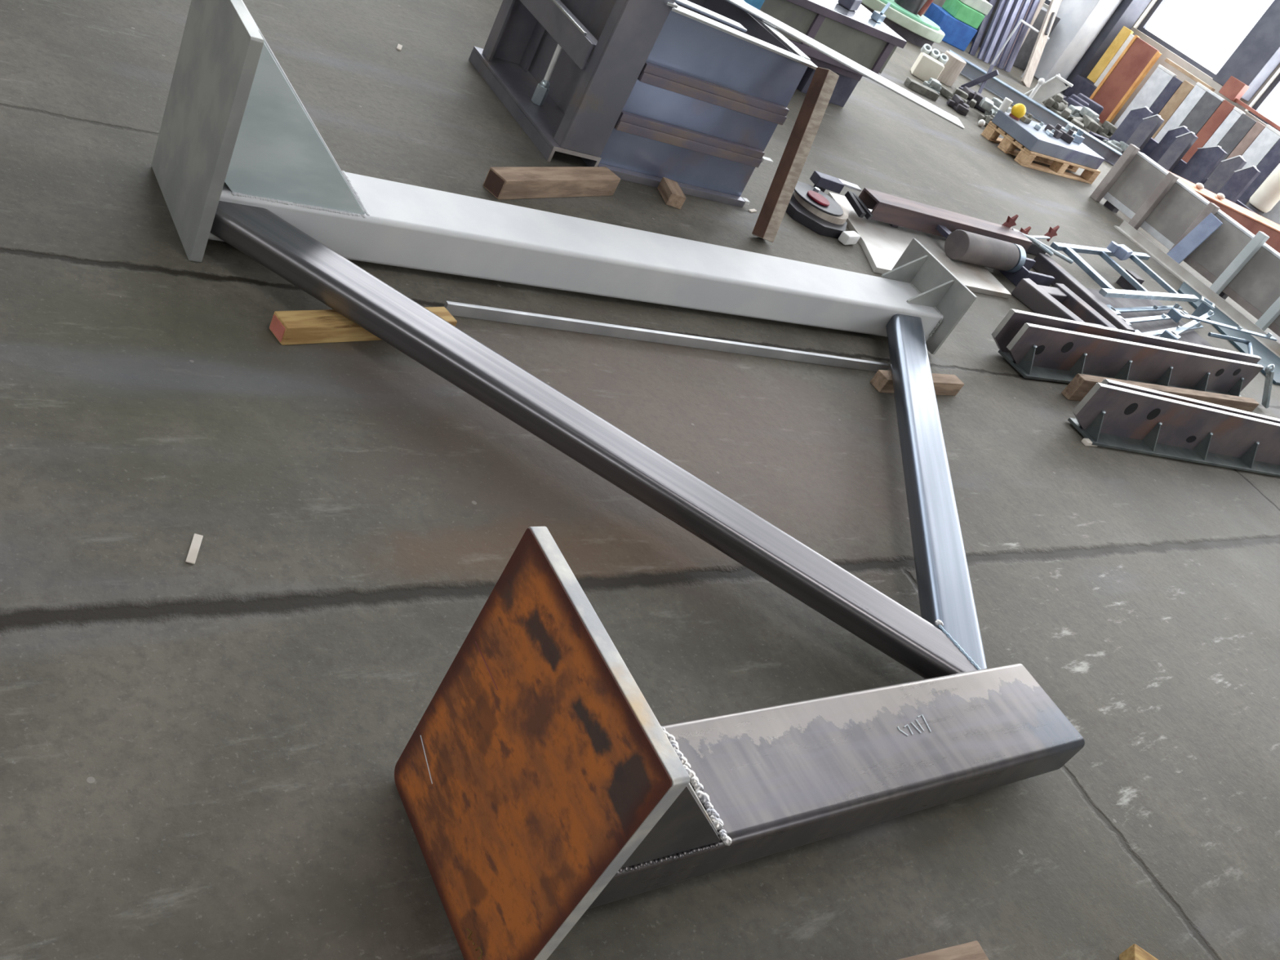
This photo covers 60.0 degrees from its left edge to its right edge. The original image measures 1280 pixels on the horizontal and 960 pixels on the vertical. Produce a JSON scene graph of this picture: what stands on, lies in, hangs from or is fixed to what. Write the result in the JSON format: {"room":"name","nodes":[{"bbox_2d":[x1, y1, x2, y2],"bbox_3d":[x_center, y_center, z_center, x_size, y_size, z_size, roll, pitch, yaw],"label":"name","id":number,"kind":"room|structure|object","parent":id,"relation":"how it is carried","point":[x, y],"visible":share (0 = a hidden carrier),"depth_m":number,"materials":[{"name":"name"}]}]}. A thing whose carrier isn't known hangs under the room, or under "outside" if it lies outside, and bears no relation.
{"room":"metal workshop","nodes":[
{"label":"metal workshop","id":0,"kind":"room"},
{"bbox_2d":[0,0,1279,959],"bbox_3d":[1.543,0.225,4.019,19.900,0.200,17.200,1,43,-40],"label":"floor","id":1,"kind":"structure","parent":0,"point":[198,761],"depth_m":2.53,"materials":[{"name":"concrete"}]},
{"bbox_2d":[185,533,203,564],"bbox_3d":[-0.801,0.123,1.993,0.016,0.003,0.075,18,34,-21],"label":"chip","id":2,"kind":"object","parent":1,"relation":"on","point":[197,540],"visible":1,"depth_m":1.99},
{"bbox_2d":[269,306,457,345],"bbox_3d":[-0.675,-0.386,2.753,0.504,0.052,0.066,-12,52,-48],"label":"block","id":3,"kind":"object","parent":1,"relation":"on","point":[328,326],"visible":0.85,"depth_m":2.63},
{"bbox_2d":[482,166,620,199],"bbox_3d":[-0.304,-1.069,3.982,0.085,0.075,0.656,43,34,18],"label":"block","id":4,"kind":"object","parent":1,"relation":"on","point":[532,182],"visible":1,"depth_m":3.92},
{"bbox_2d":[151,0,1084,959],"bbox_3d":[0.524,-0.221,3.032,2.967,0.583,2.315,1,43,-40],"label":"frame","id":5,"kind":"object","parent":1,"relation":"on","point":[539,786],"visible":1,"depth_m":2.52,"materials":[{"name":"metal"}]},
{"bbox_2d":[468,0,817,207],"bbox_3d":[0.055,-1.766,4.552,1.060,0.800,0.826,1,43,-40],"label":"steel structure","id":6,"kind":"object","parent":1,"relation":"on","point":[693,94],"visible":0.94,"depth_m":4.37,"materials":[{"name":"grey metal"}]},
{"bbox_2d":[444,301,890,372],"bbox_3d":[0.199,-0.443,3.582,1.861,0.036,0.016,2,42,-38],"label":"bar","id":7,"kind":"object","parent":1,"relation":"on","point":[455,308],"visible":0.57,"depth_m":3.44,"materials":[{"name":"metal"}]},
{"bbox_2d":[657,177,686,208],"bbox_3d":[0.128,-1.162,4.491,0.070,0.055,0.140,12,37,-28],"label":"block","id":8,"kind":"object","parent":1,"relation":"on","point":[670,191],"visible":1,"depth_m":4.46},
{"bbox_2d":[751,66,839,242],"bbox_3d":[0.635,-1.328,4.548,0.094,0.688,0.328,15,36,-25],"label":"timber post","id":9,"kind":"object","parent":1,"relation":"on","point":[823,83],"visible":1,"depth_m":4.52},
{"bbox_2d":[786,182,860,244],"bbox_3d":[0.838,-1.254,5.170,0.366,0.100,0.414,1,43,-40],"label":"wheel hub","id":10,"kind":"object","parent":1,"relation":"on","point":[808,205],"visible":0.89,"depth_m":5.11,"materials":[{"name":"black paint"}]},
{"bbox_2d":[749,0,906,106],"bbox_3d":[0.281,-3.108,6.817,2.660,0.552,1.506,1,43,-40],"label":"work table","id":11,"kind":"object","parent":1,"relation":"on","point":[854,35],"visible":0.48,"depth_m":6.83,"materials":[{"name":"metal"}]},
{"bbox_2d":[837,0,862,10],"bbox_3d":[1.337,-3.028,6.912,0.100,0.168,0.174,38,33,11],"label":"block","id":12,"kind":"object","parent":11,"relation":"on","point":[851,5],"visible":1,"depth_m":6.88,"materials":[{"name":"metal"}]},
{"bbox_2d":[870,2,890,22],"bbox_3d":[1.551,-2.992,7.088,0.060,0.119,0.149,42,33,16],"label":"clamp","id":13,"kind":"object","parent":11,"relation":"on","point":[878,16],"visible":1,"depth_m":7.05,"materials":[{"name":"metal"}]},
{"bbox_2d":[809,170,873,219],"bbox_3d":[0.993,-1.365,5.429,0.307,0.125,0.270,1,43,-40],"label":"lever","id":14,"kind":"object","parent":1,"relation":"on","point":[823,181],"visible":0.98,"depth_m":5.40,"materials":[{"name":"metal"}]},
{"bbox_2d":[861,0,945,47],"bbox_3d":[2.783,-5.136,10.992,1.237,1.300,0.719,21,33,-17],"label":"machine","id":15,"kind":"object","parent":1,"relation":"on","point":[906,18],"visible":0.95,"depth_m":11.10,"materials":[{"name":"green paint"}]},
{"bbox_2d":[870,369,964,395],"bbox_3d":[1.046,-0.363,4.161,0.496,0.060,0.060,-2,45,-42],"label":"block","id":16,"kind":"object","parent":1,"relation":"on","point":[944,384],"visible":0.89,"depth_m":4.20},
{"bbox_2d":[827,191,1011,298],"bbox_3d":[1.363,-1.190,5.592,1.198,0.028,0.715,1,43,-40],"label":"steel plate","id":17,"kind":"object","parent":1,"relation":"on","point":[882,244],"visible":0.62,"depth_m":5.53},
{"bbox_2d":[903,77,939,101],"bbox_3d":[2.334,-3.237,9.185,0.300,0.060,0.100,15,35,-24],"label":"slab","id":18,"kind":"object","parent":1,"relation":"on","point":[910,83],"visible":1,"depth_m":9.15,"materials":[{"name":"metal"}]},
{"bbox_2d":[910,43,948,81],"bbox_3d":[2.541,-3.645,9.730,0.254,0.258,0.209,27,32,-7],"label":"rack","id":19,"kind":"object","parent":1,"relation":"on","point":[930,63],"visible":0.94,"depth_m":9.68,"materials":[{"name":"beige paint"}]},
{"bbox_2d":[920,43,932,54],"bbox_3d":[2.512,-3.774,9.721,0.084,0.086,0.098,27,32,-7],"label":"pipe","id":20,"kind":"object","parent":19,"relation":"on","point":[926,49],"depth_m":9.70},
{"bbox_2d":[928,48,940,59],"bbox_3d":[2.587,-3.736,9.732,0.084,0.086,0.098,27,32,-7],"label":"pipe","id":21,"kind":"object","parent":19,"relation":"on","point":[934,53],"depth_m":9.71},
{"bbox_2d":[937,53,948,64],"bbox_3d":[2.662,-3.698,9.742,0.084,0.086,0.098,27,32,-7],"label":"cup","id":22,"kind":"object","parent":19,"relation":"on","point":[942,58],"depth_m":9.72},
{"bbox_2d":[922,77,942,94],"bbox_3d":[2.516,-3.373,9.485,0.158,0.102,0.257,40,33,14],"label":"scrap casting","id":23,"kind":"object","parent":1,"relation":"on","point":[932,83],"visible":0.77,"depth_m":9.43,"materials":[{"name":"metal"}]},
{"bbox_2d":[897,940,988,959],"bbox_3d":[0.405,0.887,1.917,0.583,0.050,0.075,6,40,-35],"label":"block","id":24,"kind":"object","parent":1,"relation":"on","point":[973,950],"visible":1,"depth_m":2.04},
{"bbox_2d":[924,2,977,51],"bbox_3d":[3.495,-5.139,12.580,0.500,0.260,0.360,12,37,-29],"label":"crate","id":25,"kind":"object","parent":1,"relation":"on","point":[958,34],"visible":0.62,"depth_m":12.45,"materials":[{"name":"blue plastic"}]},
{"bbox_2d":[942,0,984,28],"bbox_3d":[3.644,-5.278,12.495,0.360,0.160,0.320,12,37,-29],"label":"crate","id":26,"kind":"object","parent":25,"relation":"on","point":[957,9],"visible":0.86,"depth_m":12.38,"materials":[{"name":"green plastic"}]},
{"bbox_2d":[959,0,992,15],"bbox_3d":[3.730,-5.396,12.455,0.380,0.120,0.300,12,37,-29],"label":"crate","id":27,"kind":"object","parent":26,"relation":"on","point":[984,6],"visible":1,"depth_m":12.37,"materials":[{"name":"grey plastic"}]},
{"bbox_2d":[937,50,966,86],"bbox_3d":[2.830,-3.770,10.162,0.220,0.240,0.220,1,43,-40],"label":"lid","id":28,"kind":"object","parent":1,"relation":"on","point":[955,64],"visible":0.84,"depth_m":10.08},
{"bbox_2d":[946,93,969,115],"bbox_3d":[2.695,-3.164,9.356,0.152,0.094,0.226,-10,51,-47],"label":"scrap casting","id":29,"kind":"object","parent":1,"relation":"on","point":[958,104],"visible":1,"depth_m":9.33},
{"bbox_2d":[939,85,977,108],"bbox_3d":[2.739,-3.315,9.575,0.346,0.119,0.208,38,32,10],"label":"scrap casting","id":30,"kind":"object","parent":1,"relation":"on","point":[944,91],"visible":0.68,"depth_m":9.54,"materials":[{"name":"metal"}]},
{"bbox_2d":[858,187,1073,286],"bbox_3d":[1.901,-1.316,6.031,1.927,0.224,0.580,1,43,-40],"label":"steel beam","id":31,"kind":"structure","parent":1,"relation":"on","point":[1003,248],"depth_m":5.76,"materials":[{"name":"metal"}]},
{"bbox_2d":[961,86,985,112],"bbox_3d":[3.006,-3.410,9.931,0.210,0.119,0.317,-13,52,-48],"label":"scrap casting","id":32,"kind":"object","parent":1,"relation":"on","point":[977,96],"visible":0.59,"depth_m":9.88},
{"bbox_2d":[959,64,999,99],"bbox_3d":[3.137,-3.687,10.238,0.238,0.312,0.355,40,33,13],"label":"bracket","id":33,"kind":"object","parent":1,"relation":"on","point":[989,74],"visible":0.51,"depth_m":10.20,"materials":[{"name":"metal"}]},
{"bbox_2d":[968,0,996,56],"bbox_3d":[4.270,-6.237,12.236,0.100,2.906,0.882,2,42,-39],"label":"board","id":34,"kind":"object","parent":1,"relation":"on","point":[983,25],"visible":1,"depth_m":12.65,"materials":[{"name":"metal"}]},
{"bbox_2d":[978,97,999,115],"bbox_3d":[3.091,-3.205,9.696,0.307,0.145,0.240,36,32,7],"label":"scrap casting","id":35,"kind":"object","parent":1,"relation":"on","point":[985,104],"visible":0.45,"depth_m":9.66,"materials":[{"name":"metal"}]},
{"bbox_2d":[977,0,1039,71],"bbox_3d":[4.633,-6.218,12.421,0.668,3.008,0.899,1,43,-40],"label":"sheet","id":36,"kind":"object","parent":1,"relation":"on","point":[1018,3],"visible":0.91,"depth_m":12.79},
{"bbox_2d":[971,0,1060,70],"bbox_3d":[4.641,-5.630,13.798,0.730,0.700,0.540,1,43,-40],"label":"wall","id":37,"kind":"structure","parent":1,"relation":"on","point":[1022,59],"depth_m":13.70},
{"bbox_2d":[989,19,1049,77],"bbox_3d":[4.443,-5.014,12.907,0.836,0.574,0.028,-9,49,-46],"label":"pipe","id":38,"kind":"object","parent":1,"relation":"on","point":[1020,20],"visible":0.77,"depth_m":12.63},
{"bbox_2d":[949,49,1121,165],"bbox_3d":[3.970,-3.758,11.212,2.050,0.126,0.140,30,32,-2],"label":"i-beam","id":39,"kind":"structure","parent":1,"relation":"on","point":[971,71],"depth_m":11.20,"materials":[{"name":"metal"}]},
{"bbox_2d":[981,120,1101,183],"bbox_3d":[3.399,-2.752,9.352,1.310,0.126,0.470,-6,48,-44],"label":"pallet","id":40,"kind":"object","parent":1,"relation":"on","point":[1024,157],"visible":0.66,"depth_m":9.03,"materials":[{"name":"brown wood"}]},
{"bbox_2d":[991,103,1104,169],"bbox_3d":[3.453,-2.878,9.234,1.260,0.226,0.440,-6,48,-44],"label":"stack","id":41,"kind":"object","parent":40,"relation":"on","point":[1035,140],"depth_m":8.91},
{"bbox_2d":[1044,124,1062,138],"bbox_3d":[3.443,-2.906,9.192,0.090,0.090,0.138,1,43,-40],"label":"fitting","id":42,"kind":"object","parent":41,"relation":"on","point":[1057,134],"visible":0.91,"depth_m":9.17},
{"bbox_2d":[1060,128,1074,143],"bbox_3d":[3.577,-2.893,9.286,0.135,0.090,0.085,37,32,8],"label":"fitting","id":43,"kind":"object","parent":41,"relation":"on","point":[1066,136],"visible":0.82,"depth_m":9.26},
{"bbox_2d":[1021,0,1062,87],"bbox_3d":[4.677,-5.125,12.899,0.176,1.028,0.803,22,33,-15],"label":"panel","id":44,"kind":"object","parent":1,"relation":"on","point":[1054,6],"visible":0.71,"depth_m":12.86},
{"bbox_2d":[1024,73,1073,103],"bbox_3d":[4.236,-4.054,11.605,0.182,0.457,0.446,1,43,-40],"label":"beam","id":45,"kind":"structure","parent":1,"relation":"on","point":[1055,85],"depth_m":11.54,"materials":[{"name":"metal"}]},
{"bbox_2d":[1042,93,1069,117],"bbox_3d":[4.574,-4.115,12.150,0.407,0.188,0.358,32,32,2],"label":"scrap casting","id":46,"kind":"object","parent":1,"relation":"on","point":[1055,104],"visible":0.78,"depth_m":12.05,"materials":[{"name":"metal"}]},
{"bbox_2d":[1010,278,1117,328],"bbox_3d":[2.258,-0.865,5.830,0.470,0.100,0.496,-6,48,-45],"label":"frame","id":47,"kind":"object","parent":1,"relation":"on","point":[1058,300],"visible":0.56,"depth_m":5.77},
{"bbox_2d":[1060,106,1099,132],"bbox_3d":[4.626,-3.789,11.746,0.488,0.188,0.422,1,43,-40],"label":"scrap casting","id":48,"kind":"object","parent":1,"relation":"on","point":[1086,121],"visible":0.63,"depth_m":11.67,"materials":[{"name":"metal"}]},
{"bbox_2d":[1056,93,1103,115],"bbox_3d":[5.017,-4.364,12.822,0.603,0.232,0.430,43,34,17],"label":"scrap casting","id":49,"kind":"object","parent":1,"relation":"on","point":[1081,100],"visible":0.34,"depth_m":12.77,"materials":[{"name":"metal"}]},
{"bbox_2d":[1063,74,1097,97],"bbox_3d":[5.649,-4.868,14.004,0.340,0.275,0.380,1,43,-40],"label":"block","id":50,"kind":"object","parent":1,"relation":"on","point":[1086,86],"visible":0.44,"depth_m":13.90,"materials":[{"name":"metal"}]},
{"bbox_2d":[1087,26,1133,83],"bbox_3d":[5.793,-5.237,13.669,0.050,0.690,0.140,1,43,-40],"label":"board","id":51,"kind":"object","parent":50,"relation":"on","point":[1124,33],"visible":1,"depth_m":13.64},
{"bbox_2d":[1093,34,1133,87],"bbox_3d":[5.833,-5.141,13.619,0.050,0.680,0.075,1,43,-40],"label":"board","id":52,"kind":"object","parent":50,"relation":"on","point":[1131,37],"visible":0.73,"depth_m":13.60,"materials":[{"name":"white paint"}]},
{"bbox_2d":[1061,104,1099,128],"bbox_3d":[4.939,-4.101,12.429,0.380,0.196,0.354,27,32,-7],"label":"scrap casting","id":53,"kind":"object","parent":1,"relation":"on","point":[1077,111],"visible":0.5,"depth_m":12.34,"materials":[{"name":"metal"}]},
{"bbox_2d":[1031,253,1135,332],"bbox_3d":[2.493,-1.035,6.270,0.100,0.090,0.720,0,44,-40],"label":"tube","id":54,"kind":"object","parent":1,"relation":"on","point":[1044,264],"visible":0.59,"depth_m":6.26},
{"bbox_2d":[1096,120,1117,138],"bbox_3d":[5.366,-3.928,12.585,0.280,0.159,0.359,1,43,-40],"label":"scrap casting","id":55,"kind":"object","parent":1,"relation":"on","point":[1108,129],"visible":0.61,"depth_m":12.55,"materials":[{"name":"metal"}]},
{"bbox_2d":[1102,139,1128,152],"bbox_3d":[5.035,-3.539,11.774,0.347,0.159,0.320,1,43,-40],"label":"scrap casting","id":56,"kind":"object","parent":1,"relation":"on","point":[1121,146],"visible":0.43,"depth_m":11.74,"materials":[{"name":"metal"}]},
{"bbox_2d":[1089,35,1161,124],"bbox_3d":[5.838,-4.837,13.448,0.065,0.985,0.420,1,43,-40],"label":"wall panel","id":57,"kind":"object","parent":1,"relation":"on","point":[1138,58],"visible":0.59,"depth_m":13.40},
{"bbox_2d":[991,308,1263,396],"bbox_3d":[2.574,-0.578,5.582,2.553,0.226,0.193,1,43,-40],"label":"girder","id":58,"kind":"object","parent":1,"relation":"on","point":[1041,347],"visible":0.96,"depth_m":5.30,"materials":[{"name":"metal"}]},
{"bbox_2d":[1115,269,1144,290],"bbox_3d":[3.171,-1.284,7.172,0.100,0.100,0.100,1,43,-40],"label":"block","id":59,"kind":"object","parent":1,"relation":"on","point":[1122,282],"visible":0.64,"depth_m":7.15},
{"bbox_2d":[1108,106,1153,142],"bbox_3d":[5.275,-3.795,11.969,0.078,0.538,0.214,1,43,-40],"label":"metal plate","id":60,"kind":"object","parent":1,"relation":"on","point":[1132,121],"visible":0.66,"depth_m":11.92,"materials":[{"name":"metal"}]},
{"bbox_2d":[1119,943,1158,959],"bbox_3d":[1.101,1.060,2.264,0.249,0.050,0.080,34,32,4],"label":"block","id":61,"kind":"object","parent":1,"relation":"on","point":[1135,952],"visible":1,"depth_m":2.28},
{"bbox_2d":[1121,114,1164,154],"bbox_3d":[5.313,-3.641,11.779,0.078,0.548,0.184,1,43,-40],"label":"metal plate","id":62,"kind":"object","parent":1,"relation":"on","point":[1148,126],"visible":0.67,"depth_m":11.71,"materials":[{"name":"grey metal"}]},
{"bbox_2d":[1114,64,1177,127],"bbox_3d":[6.008,-4.501,13.242,0.058,0.865,0.256,1,43,-40],"label":"metal plate","id":63,"kind":"object","parent":1,"relation":"on","point":[1161,77],"visible":0.75,"depth_m":13.14,"materials":[{"name":"white paint"}]},
{"bbox_2d":[1086,288,1213,346],"bbox_3d":[3.147,-0.950,6.708,1.406,0.084,0.820,1,43,-40],"label":"sheet","id":64,"kind":"object","parent":1,"relation":"on","point":[1190,335],"depth_m":6.81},
{"bbox_2d":[1049,242,1199,302],"bbox_3d":[3.077,-1.309,7.003,1.691,0.030,0.529,-8,49,-45],"label":"ladder frame","id":65,"kind":"object","parent":64,"relation":"on","point":[1107,290],"visible":0.99,"depth_m":6.86,"materials":[{"name":"metal"}]},
{"bbox_2d":[1106,240,1133,260],"bbox_3d":[3.094,-1.472,7.147,0.207,0.070,0.120,1,43,-40],"label":"junction box","id":66,"kind":"object","parent":65,"relation":"on","point":[1121,251],"visible":1,"depth_m":7.10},
{"bbox_2d":[1160,310,1214,340],"bbox_3d":[3.408,-0.961,6.844,0.085,0.068,1.335,44,34,19],"label":"bracket","id":67,"kind":"object","parent":64,"relation":"on","point":[1168,333],"visible":0.9,"depth_m":6.53,"materials":[{"name":"metal"}]},
{"bbox_2d":[1167,307,1276,341],"bbox_3d":[3.697,-0.959,6.974,1.335,0.068,0.085,3,42,-38],"label":"bracket","id":68,"kind":"object","parent":64,"relation":"on","point":[1175,314],"visible":1,"depth_m":6.80,"materials":[{"name":"metal"}]},
{"bbox_2d":[1061,373,1259,412],"bbox_3d":[2.622,-0.401,5.485,1.820,0.115,0.050,1,43,-39],"label":"plank","id":69,"kind":"object","parent":1,"relation":"on","point":[1081,384],"visible":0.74,"depth_m":5.40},
{"bbox_2d":[1149,76,1182,115],"bbox_3d":[6.093,-4.357,13.137,0.050,0.845,0.135,1,43,-40],"label":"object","id":70,"kind":"object","parent":1,"relation":"on","point":[1170,90],"visible":0.51,"depth_m":13.01,"materials":[{"name":"metal"}]},
{"bbox_2d":[1148,125,1190,162],"bbox_3d":[5.558,-3.495,11.748,0.078,0.588,0.204,1,43,-40],"label":"metal plate","id":71,"kind":"object","parent":1,"relation":"on","point":[1169,138],"visible":0.56,"depth_m":11.70,"materials":[{"name":"metal"}]},
{"bbox_2d":[1151,80,1194,138],"bbox_3d":[6.167,-4.266,13.046,0.050,0.875,0.150,1,43,-40],"label":"metal plate","id":72,"kind":"object","parent":1,"relation":"on","point":[1185,87],"visible":0.56,"depth_m":12.93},
{"bbox_2d":[1088,131,1257,213],"bbox_3d":[5.579,-3.211,11.648,0.480,0.300,1.930,1,43,-40],"label":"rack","id":73,"kind":"object","parent":1,"relation":"on","point":[1152,144],"visible":0.04,"depth_m":11.96,"materials":[{"name":"metal"}]},
{"bbox_2d":[1067,378,1279,476],"bbox_3d":[2.751,-0.197,5.195,2.323,0.240,0.163,6,40,-35],"label":"girder","id":74,"kind":"object","parent":1,"relation":"on","point":[1113,414],"visible":1,"depth_m":4.94,"materials":[{"name":"metal"}]},
{"bbox_2d":[1156,131,1198,172],"bbox_3d":[5.548,-3.374,11.569,0.078,0.593,0.174,1,43,-40],"label":"metal plate","id":75,"kind":"object","parent":1,"relation":"on","point":[1183,143],"visible":0.7,"depth_m":11.49,"materials":[{"name":"grey metal"}]},
{"bbox_2d":[1153,82,1209,142],"bbox_3d":[6.253,-4.176,12.941,0.058,0.930,0.166,1,43,-40],"label":"metal plate","id":76,"kind":"object","parent":1,"relation":"on","point":[1199,90],"visible":0.72,"depth_m":12.84,"materials":[{"name":"white paint"}]},
{"bbox_2d":[1089,143,1279,337],"bbox_3d":[4.557,-1.608,8.364,0.210,0.540,2.730,1,43,-40],"label":"steel beam","id":77,"kind":"structure","parent":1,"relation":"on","point":[1239,264],"depth_m":8.59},
{"bbox_2d":[1167,213,1222,263],"bbox_3d":[4.251,-1.842,8.522,0.069,0.452,0.169,1,43,-40],"label":"board","id":78,"kind":"object","parent":1,"relation":"on","point":[1211,223],"visible":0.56,"depth_m":8.50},
{"bbox_2d":[1113,220,1279,357],"bbox_3d":[4.425,-0.990,7.850,0.082,0.070,2.950,1,43,-40],"label":"bar","id":79,"kind":"object","parent":1,"relation":"on","point":[1143,242],"visible":0.83,"depth_m":8.26,"materials":[{"name":"metal"}]},
{"bbox_2d":[1179,88,1224,134],"bbox_3d":[6.345,-4.036,12.827,0.058,0.930,0.241,1,43,-40],"label":"metal plate","id":80,"kind":"object","parent":1,"relation":"on","point":[1211,101],"visible":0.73,"depth_m":12.68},
{"bbox_2d":[1177,145,1227,184],"bbox_3d":[5.765,-3.203,11.492,0.078,0.618,0.274,1,43,-40],"label":"metal plate","id":81,"kind":"object","parent":1,"relation":"on","point":[1204,162],"visible":0.69,"depth_m":11.41,"materials":[{"name":"metal"}]},
{"bbox_2d":[1191,295,1214,316],"bbox_3d":[3.765,-1.141,7.440,0.101,0.136,0.131,37,32,9],"label":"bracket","id":82,"kind":"object","parent":1,"relation":"on","point":[1204,307],"visible":0.71,"depth_m":7.41,"materials":[{"name":"metal"}]},
{"bbox_2d":[1181,99,1235,162],"bbox_3d":[6.436,-3.898,12.715,0.050,0.930,0.155,1,43,-40],"label":"metal plate","id":83,"kind":"object","parent":1,"relation":"on","point":[1225,108],"visible":0.51,"depth_m":12.62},
{"bbox_2d":[1168,170,1279,253],"bbox_3d":[5.716,-2.251,10.362,3.200,0.386,0.300,11,37,-30],"label":"beam","id":84,"kind":"structure","parent":1,"relation":"on","point":[1253,222],"depth_m":10.01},
{"bbox_2d":[1202,106,1245,147],"bbox_3d":[6.503,-3.799,12.633,0.058,0.930,0.131,1,43,-40],"label":"metal plate","id":85,"kind":"object","parent":1,"relation":"on","point":[1236,113],"visible":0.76,"depth_m":12.49,"materials":[{"name":"white paint"}]},
{"bbox_2d":[1203,155,1247,194],"bbox_3d":[5.840,-3.006,11.243,0.078,0.663,0.194,1,43,-40],"label":"metal plate","id":86,"kind":"object","parent":1,"relation":"on","point":[1224,172],"visible":0.67,"depth_m":11.15,"materials":[{"name":"grey metal"}]},
{"bbox_2d":[1177,281,1279,385],"bbox_3d":[4.045,-1.037,7.642,0.709,0.020,1.229,1,43,-40],"label":"plate","id":87,"kind":"object","parent":1,"relation":"on","point":[1268,357],"visible":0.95,"depth_m":7.63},
{"bbox_2d":[1208,332,1253,355],"bbox_3d":[3.699,-0.821,6.932,0.284,0.074,0.649,36,32,7],"label":"rod","id":88,"kind":"object","parent":1,"relation":"on","point":[1210,334],"visible":0.66,"depth_m":7.10,"materials":[{"name":"metal"}]},
{"bbox_2d":[1208,113,1256,178],"bbox_3d":[6.574,-3.684,12.546,0.050,0.920,0.185,1,43,-40],"label":"metal plate","id":89,"kind":"object","parent":1,"relation":"on","point":[1245,123],"visible":0.47,"depth_m":12.39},
{"bbox_2d":[1217,165,1260,203],"bbox_3d":[5.878,-2.855,11.068,0.078,0.663,0.194,1,43,-40],"label":"metal plate","id":90,"kind":"object","parent":1,"relation":"on","point":[1242,179],"visible":0.63,"depth_m":10.96,"materials":[{"name":"metal"}]},
{"bbox_2d":[1226,121,1265,159],"bbox_3d":[6.646,-3.581,12.456,0.050,0.930,0.115,1,43,-40],"label":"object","id":91,"kind":"object","parent":1,"relation":"on","point":[1258,127],"visible":0.47,"depth_m":12.30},
{"bbox_2d":[1237,139,1279,204],"bbox_3d":[6.813,-3.322,12.251,0.050,0.920,0.175,1,43,-40],"label":"metal plate","id":92,"kind":"object","parent":1,"relation":"on","point":[1269,162],"visible":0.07,"depth_m":12.17,"materials":[{"name":"metal"}]},
{"bbox_2d":[1241,124,1279,168],"bbox_3d":[6.731,-3.475,12.353,0.058,0.960,0.221,1,43,-40],"label":"metal plate","id":93,"kind":"object","parent":1,"relation":"on","point":[1268,136],"visible":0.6,"depth_m":12.19,"materials":[{"name":"white paint"}]},
{"bbox_2d":[1261,364,1274,408],"bbox_3d":[3.594,-0.542,6.347,0.214,0.239,0.050,18,34,-21],"label":"bar","id":94,"kind":"object","parent":1,"relation":"on","point":[1269,371],"visible":1,"depth_m":6.33,"materials":[{"name":"metal"}]},
{"bbox_3d":[6.340,-2.711,11.678,0.360,0.220,0.360,1,43,-40],"label":"block","id":95,"kind":"object","parent":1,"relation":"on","visible":0},
{"bbox_2d":[1246,163,1279,216],"bbox_3d":[6.644,-3.179,11.315,0.240,1.110,0.240,1,43,-40],"label":"bottle","id":96,"kind":"object","parent":95,"relation":"on","point":[1267,195],"visible":0.81,"depth_m":11.40,"materials":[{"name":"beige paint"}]},
{"bbox_2d":[724,0,964,128],"bbox_3d":[0.486,-1.992,4.716,2.134,0.012,0.130,22,33,-14],"label":"bar","id":97,"kind":"object","parent":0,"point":[740,4],"visible":1,"depth_m":4.81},
{"bbox_2d":[1034,0,1122,81],"bbox_3d":[6.667,-7.695,12.368,0.400,7.000,0.470,1,43,-40],"label":"wall","id":98,"kind":"structure","parent":0,"point":[1081,21],"depth_m":13.74,"materials":[{"name":"paint"}]},
{"bbox_2d":[1164,57,1215,92],"bbox_3d":[6.421,-4.732,12.956,0.080,0.040,0.730,1,43,-40],"label":"board","id":99,"kind":"object","parent":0,"point":[1181,69],"visible":0.89,"depth_m":12.93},
{"bbox_2d":[1110,0,1279,205],"bbox_3d":[10.775,-2.300,8.420,0.300,7.000,17.200,1,43,-40],"label":"wall","id":100,"kind":"structure","parent":0,"point":[1166,53],"depth_m":13.39,"materials":[{"name":"paint"}]},
{"bbox_2d":[1062,0,1151,93],"bbox_3d":[7.083,-7.506,12.458,0.340,7.000,0.150,1,43,-40],"label":"trim","id":101,"kind":"structure","parent":100,"relation":"attached to","point":[1126,14],"depth_m":13.77,"materials":[{"name":"metal"}]},
{"bbox_2d":[1137,0,1274,78],"bbox_3d":[7.594,-6.811,12.294,0.071,4.580,1.440,1,43,-40],"label":"window","id":102,"kind":"structure","parent":100,"relation":"in","point":[1204,33],"depth_m":13.31,"materials":[{"name":"glass"}]},
{"bbox_2d":[1213,0,1279,101],"bbox_3d":[8.145,-6.665,11.230,0.250,5.980,0.420,1,43,-40],"label":"trim","id":103,"kind":"structure","parent":100,"relation":"attached to","point":[1256,57],"depth_m":12.49,"materials":[{"name":"metal"}]},
{"bbox_2d":[1248,73,1279,131],"bbox_3d":[8.421,-5.499,11.274,0.071,4.670,1.330,1,43,-40],"label":"window","id":104,"kind":"structure","parent":100,"relation":"in","point":[1268,104],"depth_m":12.71,"materials":[{"name":"glass"}]},
{"bbox_2d":[1262,200,1279,224],"bbox_3d":[10.164,1.205,8.800,0.100,0.980,12.950,1,43,-40],"label":"trim","id":105,"kind":"structure","parent":100,"relation":"attached to","point":[1273,215],"depth_m":12.45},
{"bbox_2d":[1218,75,1249,102],"bbox_3d":[6.725,-4.421,12.553,0.120,0.205,0.210,1,43,-40],"label":"block","id":106,"kind":"object","parent":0,"point":[1233,89],"visible":1,"depth_m":12.51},
{"bbox_2d":[1234,98,1279,130],"bbox_3d":[6.940,-4.015,12.318,0.080,0.035,0.950,1,43,-40],"label":"board","id":107,"kind":"object","parent":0,"point":[1238,101],"visible":1,"depth_m":12.34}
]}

